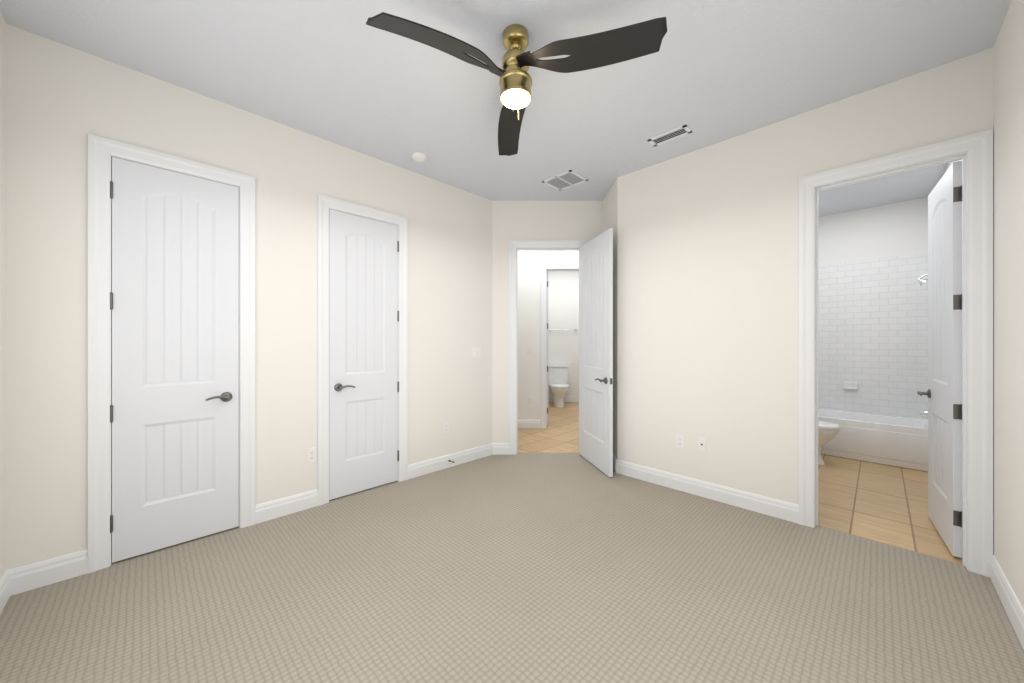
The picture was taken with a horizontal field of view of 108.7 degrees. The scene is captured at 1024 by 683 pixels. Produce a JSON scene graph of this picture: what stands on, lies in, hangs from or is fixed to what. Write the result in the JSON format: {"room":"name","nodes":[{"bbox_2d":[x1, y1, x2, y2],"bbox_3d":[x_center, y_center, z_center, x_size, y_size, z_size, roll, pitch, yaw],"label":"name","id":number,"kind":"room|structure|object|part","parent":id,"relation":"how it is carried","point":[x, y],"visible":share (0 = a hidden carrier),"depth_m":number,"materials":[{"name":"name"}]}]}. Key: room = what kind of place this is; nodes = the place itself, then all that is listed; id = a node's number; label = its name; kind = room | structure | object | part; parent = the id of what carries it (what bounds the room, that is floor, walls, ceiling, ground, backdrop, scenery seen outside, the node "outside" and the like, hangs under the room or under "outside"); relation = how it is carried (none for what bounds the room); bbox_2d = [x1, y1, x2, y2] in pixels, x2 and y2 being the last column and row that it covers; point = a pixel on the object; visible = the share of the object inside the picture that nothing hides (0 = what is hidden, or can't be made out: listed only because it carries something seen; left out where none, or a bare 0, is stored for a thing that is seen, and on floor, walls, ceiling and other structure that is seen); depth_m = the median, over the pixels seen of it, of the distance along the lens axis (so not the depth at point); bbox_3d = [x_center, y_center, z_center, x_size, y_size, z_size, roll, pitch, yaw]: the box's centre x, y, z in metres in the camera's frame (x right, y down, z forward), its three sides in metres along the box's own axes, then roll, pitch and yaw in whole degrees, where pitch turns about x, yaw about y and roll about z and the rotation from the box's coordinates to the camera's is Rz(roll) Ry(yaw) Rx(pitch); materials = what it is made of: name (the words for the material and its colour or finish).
{"room":"empty bedroom","nodes":[
{"label":"empty bedroom","id":0,"kind":"room"},
{"bbox_2d":[0,11,5,579],"bbox_3d":[-1.408,-0.163,0.608,3.751,2.950,0.120,0,0,45],"label":"wall","id":1,"kind":"structure","parent":0,"point":[2,296],"depth_m":1.84,"materials":[{"name":"white paint"}]},
{"bbox_2d":[0,567,19,613],"bbox_3d":[-1.331,1.246,0.626,3.596,0.132,0.015,0,0,45],"label":"baseboard","id":2,"kind":"structure","parent":1,"relation":"attached to","point":[18,580],"depth_m":1.88,"materials":[{"name":"white wood"}]},
{"bbox_2d":[6,24,491,569],"bbox_3d":[-1.503,-0.163,3.081,0.120,2.950,3.484,0,0,45],"label":"wall","id":3,"kind":"structure","parent":0,"point":[62,100],"depth_m":2.51,"materials":[{"name":"white paint"}]},
{"bbox_2d":[88,133,254,572],"bbox_3d":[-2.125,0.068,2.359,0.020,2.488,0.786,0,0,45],"label":"door frame","id":4,"kind":"structure","parent":3,"relation":"attached to","point":[100,149],"depth_m":2.13,"materials":[{"name":"white wood"}]},
{"bbox_2d":[110,157,238,562],"bbox_3d":[-2.151,0.107,2.377,0.617,2.385,0.171,0,0,-45],"label":"door","id":5,"kind":"structure","parent":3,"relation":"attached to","point":[174,308],"depth_m":2.34,"materials":[{"name":"white wood"}]},
{"bbox_2d":[255,489,317,523],"bbox_3d":[-1.701,1.246,2.787,0.015,0.132,0.420,0,0,45],"label":"baseboard","id":6,"kind":"structure","parent":3,"relation":"attached to","point":[266,511],"depth_m":2.77,"materials":[{"name":"white wood"}]},
{"bbox_2d":[307,447,316,462],"bbox_3d":[-1.585,0.902,2.907,0.008,0.115,0.070,0,0,45],"label":"wall outlet plate","id":7,"kind":"object","parent":3,"relation":"attached to","point":[312,452],"depth_m":2.91,"materials":[{"name":"white plastic"}]},
{"bbox_2d":[318,194,407,505],"bbox_3d":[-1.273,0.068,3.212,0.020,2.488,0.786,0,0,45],"label":"door frame","id":8,"kind":"structure","parent":3,"relation":"attached to","point":[324,202],"depth_m":2.99,"materials":[{"name":"white wood"}]},
{"bbox_2d":[329,209,398,499],"bbox_3d":[-1.291,0.107,3.237,0.617,2.385,0.171,0,0,-45],"label":"door","id":9,"kind":"structure","parent":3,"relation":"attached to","point":[363,355],"depth_m":3.21,"materials":[{"name":"white wood"}]},
{"bbox_2d":[443,421,448,432],"bbox_3d":[-0.682,0.892,3.810,0.008,0.115,0.070,0,0,45],"label":"wall outlet plate","id":10,"kind":"object","parent":3,"relation":"attached to","point":[445,424],"depth_m":3.80,"materials":[{"name":"white plastic"}]},
{"bbox_2d":[408,443,495,478],"bbox_3d":[-0.609,1.246,3.881,0.019,0.132,1.100,0,0,45],"label":"baseboard","id":11,"kind":"structure","parent":3,"relation":"attached to","point":[421,468],"depth_m":3.83,"materials":[{"name":"white wood"}]},
{"bbox_2d":[473,347,480,357],"bbox_3d":[-0.390,0.122,4.101,0.011,0.115,0.116,0,0,45],"label":"light switch","id":12,"kind":"object","parent":3,"relation":"attached to","point":[476,350],"depth_m":4.10,"materials":[{"name":"white plastic"}]},
{"bbox_2d":[0,0,1010,216],"bbox_3d":[1.423,-1.713,4.154,9.500,0.150,10.100,0,0,45],"label":"ceiling","id":13,"kind":"structure","parent":0,"point":[342,73],"depth_m":2.20,"materials":[{"name":"white paint"}]},
{"bbox_2d":[412,152,426,161],"bbox_3d":[-0.818,-1.621,3.242,0.132,0.035,0.132,0,0,45],"label":"smoke detector","id":14,"kind":"object","parent":13,"relation":"attached to","point":[419,157],"visible":0.98,"depth_m":3.21,"materials":[{"name":"white plastic"}]},
{"bbox_2d":[366,12,666,155],"bbox_3d":[0.006,-1.431,1.839,1.304,0.415,1.273,0,0,45],"label":"ceiling fan","id":15,"kind":"object","parent":13,"relation":"hanging from","point":[613,46],"visible":1,"depth_m":1.81,"materials":[{"name":"black wood"}]},
{"bbox_3d":[-0.327,-1.399,1.750,0.228,0.102,0.678,0,0,45],"label":"blade","id":16,"kind":"part","parent":15,"relation":"part of","materials":[{"name":"black wood"}]},
{"bbox_3d":[0.030,-1.399,2.378,0.576,0.102,0.476,0,0,45],"label":"blade","id":17,"kind":"part","parent":15,"relation":"part of","materials":[{"name":"black wood"}]},
{"bbox_3d":[0.035,-1.252,2.021,0.012,0.058,0.016,0,0,45],"label":"stem","id":18,"kind":"part","parent":15,"relation":"part of","materials":[{"name":"gold metal"}]},
{"bbox_3d":[0.389,-1.399,1.760,0.652,0.102,0.344,0,0,45],"label":"blade","id":19,"kind":"part","parent":15,"relation":"part of","materials":[{"name":"black wood"}]},
{"bbox_2d":[542,170,587,189],"bbox_3d":[0.539,-1.634,3.737,0.360,0.008,0.300,0,0,45],"label":"ceiling vent","id":20,"kind":"object","parent":13,"relation":"in","point":[567,179],"visible":1,"depth_m":3.73,"materials":[{"name":"white metal"}]},
{"bbox_2d":[648,125,691,146],"bbox_3d":[1.254,-1.633,2.924,0.300,0.011,0.130,0,0,45],"label":"ceiling air vent slot","id":21,"kind":"object","parent":13,"relation":"attached to","point":[670,135],"visible":1,"depth_m":2.92,"materials":[{"name":"white metal"}]},
{"bbox_2d":[0,453,1023,682],"bbox_3d":[0.196,1.318,2.127,3.751,0.012,4.416,0,0,45],"label":"floor","id":22,"kind":"structure","parent":0,"point":[547,568],"depth_m":1.86,"materials":[{"name":"beige carpet"}]},
{"bbox_2d":[492,201,602,442],"bbox_3d":[0.413,-0.163,4.330,1.283,2.950,0.120,0,0,0],"label":"wall","id":23,"kind":"structure","parent":0,"point":[547,220],"depth_m":4.27,"materials":[{"name":"white paint"}]},
{"bbox_2d":[516,247,517,453],"bbox_3d":[0.044,0.102,4.330,0.100,2.420,0.100,0,0,45],"label":"trim","id":24,"kind":"structure","parent":23,"relation":"attached to","point":[516,247],"depth_m":4.27,"materials":[{"name":"white wood"}]},
{"bbox_2d":[518,247,579,250],"bbox_3d":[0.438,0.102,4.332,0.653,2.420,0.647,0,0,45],"label":"trim","id":25,"kind":"structure","parent":23,"relation":"attached to","point":[519,248],"depth_m":4.30,"materials":[{"name":"white wood"}]},
{"bbox_2d":[509,240,589,454],"bbox_3d":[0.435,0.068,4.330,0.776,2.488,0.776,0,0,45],"label":"door frame","id":26,"kind":"structure","parent":23,"relation":"attached to","point":[513,244],"depth_m":4.26,"materials":[{"name":"white wood"}]},
{"bbox_2d":[579,228,615,476],"bbox_3d":[0.871,0.107,3.894,0.171,2.385,0.769,0,0,-12],"label":"entry door","id":27,"kind":"structure","parent":23,"relation":"in","point":[596,379],"depth_m":3.79,"materials":[{"name":"white wood"}]},
{"bbox_2d":[518,251,578,419],"bbox_3d":[-0.350,-0.163,5.600,3.700,2.950,0.120,0,0,0],"label":"wall","id":28,"kind":"structure","parent":0,"point":[529,315],"depth_m":5.54,"materials":[{"name":"white paint"}]},
{"bbox_2d":[518,420,540,428],"bbox_3d":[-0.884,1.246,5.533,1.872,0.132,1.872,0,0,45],"label":"baseboard","id":29,"kind":"structure","parent":28,"relation":"attached to","point":[529,424],"depth_m":5.53,"materials":[{"name":"white wood"}]},
{"bbox_2d":[527,397,531,403],"bbox_3d":[0.265,0.892,5.535,0.070,0.115,0.009,0,0,0],"label":"outlet plates","id":30,"kind":"object","parent":28,"relation":"attached to","point":[529,399],"depth_m":5.53,"materials":[{"name":"white plastic"}]},
{"bbox_2d":[547,271,547,425],"bbox_3d":[0.525,0.107,6.040,0.171,2.385,0.767,0,0,-3],"label":"door","id":31,"kind":"structure","parent":28,"relation":"in","point":[547,348],"depth_m":5.67,"materials":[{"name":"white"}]},
{"bbox_2d":[541,263,578,428],"bbox_3d":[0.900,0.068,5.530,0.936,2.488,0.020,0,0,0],"label":"door frame","id":32,"kind":"structure","parent":28,"relation":"attached to","point":[544,266],"depth_m":5.53,"materials":[{"name":"white wood"}]},
{"bbox_2d":[548,271,578,395],"bbox_3d":[1.165,-0.163,8.010,1.810,2.950,0.120,0,0,0],"label":"wall","id":33,"kind":"structure","parent":0,"point":[563,316],"depth_m":7.95,"materials":[{"name":"white paint"}]},
{"bbox_2d":[548,396,578,401],"bbox_3d":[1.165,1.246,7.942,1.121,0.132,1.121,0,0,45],"label":"baseboard","id":34,"kind":"structure","parent":33,"relation":"attached to","point":[566,398],"depth_m":7.93,"materials":[{"name":"white wood"}]},
{"bbox_2d":[603,178,617,459],"bbox_3d":[1.115,-0.163,3.970,0.120,2.950,0.601,0,0,0],"label":"wall","id":35,"kind":"structure","parent":0,"point":[610,209],"depth_m":3.78,"materials":[{"name":"white paint"}]},
{"bbox_2d":[518,402,962,564],"bbox_3d":[1.423,1.320,4.154,9.300,0.008,9.900,0,0,45],"label":"floor","id":36,"kind":"structure","parent":0,"point":[884,503],"depth_m":3.16,"materials":[{"name":"ceramic tile"},{"name":"grout"}]},
{"bbox_2d":[548,365,568,406],"bbox_3d":[0.970,0.913,7.571,0.450,0.805,0.742,0,0,0],"label":"toilet","id":37,"kind":"object","parent":36,"relation":"on","point":[558,380],"visible":0.88,"depth_m":7.74,"materials":[{"name":"white ceramic"}]},
{"bbox_2d":[818,420,840,464],"bbox_3d":[3.183,0.913,4.106,0.742,0.805,0.450,0,0,45],"label":"toilet","id":38,"kind":"object","parent":36,"relation":"on","point":[828,431],"visible":0.17,"depth_m":3.85,"materials":[{"name":"white ceramic"}]},
{"bbox_2d":[818,409,927,471],"bbox_3d":[3.978,1.097,4.389,1.463,0.430,0.697,0,0,45],"label":"bathtub","id":39,"kind":"object","parent":36,"relation":"on","point":[897,441],"visible":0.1,"depth_m":3.99,"materials":[{"name":"white ceramic"}]},
{"bbox_2d":[618,48,992,504],"bbox_3d":[1.952,-0.163,2.856,2.419,2.950,0.120,0,0,45],"label":"wall","id":40,"kind":"structure","parent":0,"point":[708,292],"depth_m":2.93,"materials":[{"name":"white paint"}]},
{"bbox_2d":[676,434,683,448],"bbox_3d":[1.482,0.882,3.236,0.070,0.115,0.008,0,0,45],"label":"wall outlet plate","id":41,"kind":"object","parent":40,"relation":"attached to","point":[679,438],"depth_m":3.23,"materials":[{"name":"white plastic"}]},
{"bbox_2d":[698,437,706,451],"bbox_3d":[1.608,0.872,3.109,0.070,0.115,0.010,0,0,45],"label":"wall outlet plate","id":42,"kind":"object","parent":40,"relation":"attached to","point":[702,442],"depth_m":3.10,"materials":[{"name":"white plastic"}]},
{"bbox_2d":[613,455,798,523],"bbox_3d":[1.551,1.246,3.157,1.457,0.132,0.021,0,0,45],"label":"baseboard","id":43,"kind":"structure","parent":40,"relation":"attached to","point":[784,510],"depth_m":3.04,"materials":[{"name":"white wood"}]},
{"bbox_2d":[799,129,992,576],"bbox_3d":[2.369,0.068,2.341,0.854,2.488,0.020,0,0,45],"label":"door frame","id":44,"kind":"structure","parent":40,"relation":"attached to","point":[976,145],"depth_m":2.09,"materials":[{"name":"white wood"}]},
{"bbox_2d":[917,161,961,557],"bbox_3d":[2.899,0.107,2.467,0.171,2.385,0.685,0,0,40],"label":"door","id":45,"kind":"structure","parent":40,"relation":"in","point":[943,393],"depth_m":2.36,"materials":[{"name":"white wood"}]},
{"bbox_2d":[818,197,927,264],"bbox_3d":[4.231,-0.163,4.727,1.601,2.950,0.120,0,0,45],"label":"wall","id":46,"kind":"structure","parent":0,"point":[893,229],"depth_m":4.46,"materials":[{"name":"white paint"}]},
{"bbox_2d":[818,252,927,418],"bbox_3d":[3.976,-0.048,4.387,1.481,1.920,0.720,0,0,45],"label":"tiled wall","id":47,"kind":"structure","parent":46,"relation":"attached to","point":[873,328],"depth_m":4.46,"materials":[{"name":"white tile"}]},
{"bbox_2d":[843,382,857,389],"bbox_3d":[4.238,0.554,4.593,0.140,0.085,0.042,0,0,45],"label":"soap dish","id":48,"kind":"object","parent":47,"relation":"attached to","point":[850,385],"visible":1,"depth_m":4.59,"materials":[{"name":"white ceramic"}]},
{"bbox_2d":[918,274,927,415],"bbox_3d":[4.455,0.027,3.935,0.150,1.546,0.167,0,0,45],"label":"shower faucet set","id":49,"kind":"object","parent":47,"relation":"attached to","point":[921,282],"visible":0.31,"depth_m":3.94,"materials":[{"name":"silver metal"}]},
{"bbox_2d":[944,0,1023,608],"bbox_3d":[2.400,-0.163,1.679,0.120,2.950,7.020,0,0,45],"label":"wall","id":50,"kind":"structure","parent":0,"point":[1008,300],"depth_m":1.79,"materials":[{"name":"white paint"}]},
{"bbox_2d":[990,554,1023,648],"bbox_3d":[1.315,1.246,0.689,0.015,0.132,3.846,0,0,45],"label":"baseboard","id":51,"kind":"structure","parent":50,"relation":"attached to","point":[1010,602],"depth_m":1.76,"materials":[{"name":"white wood"}]}
]}

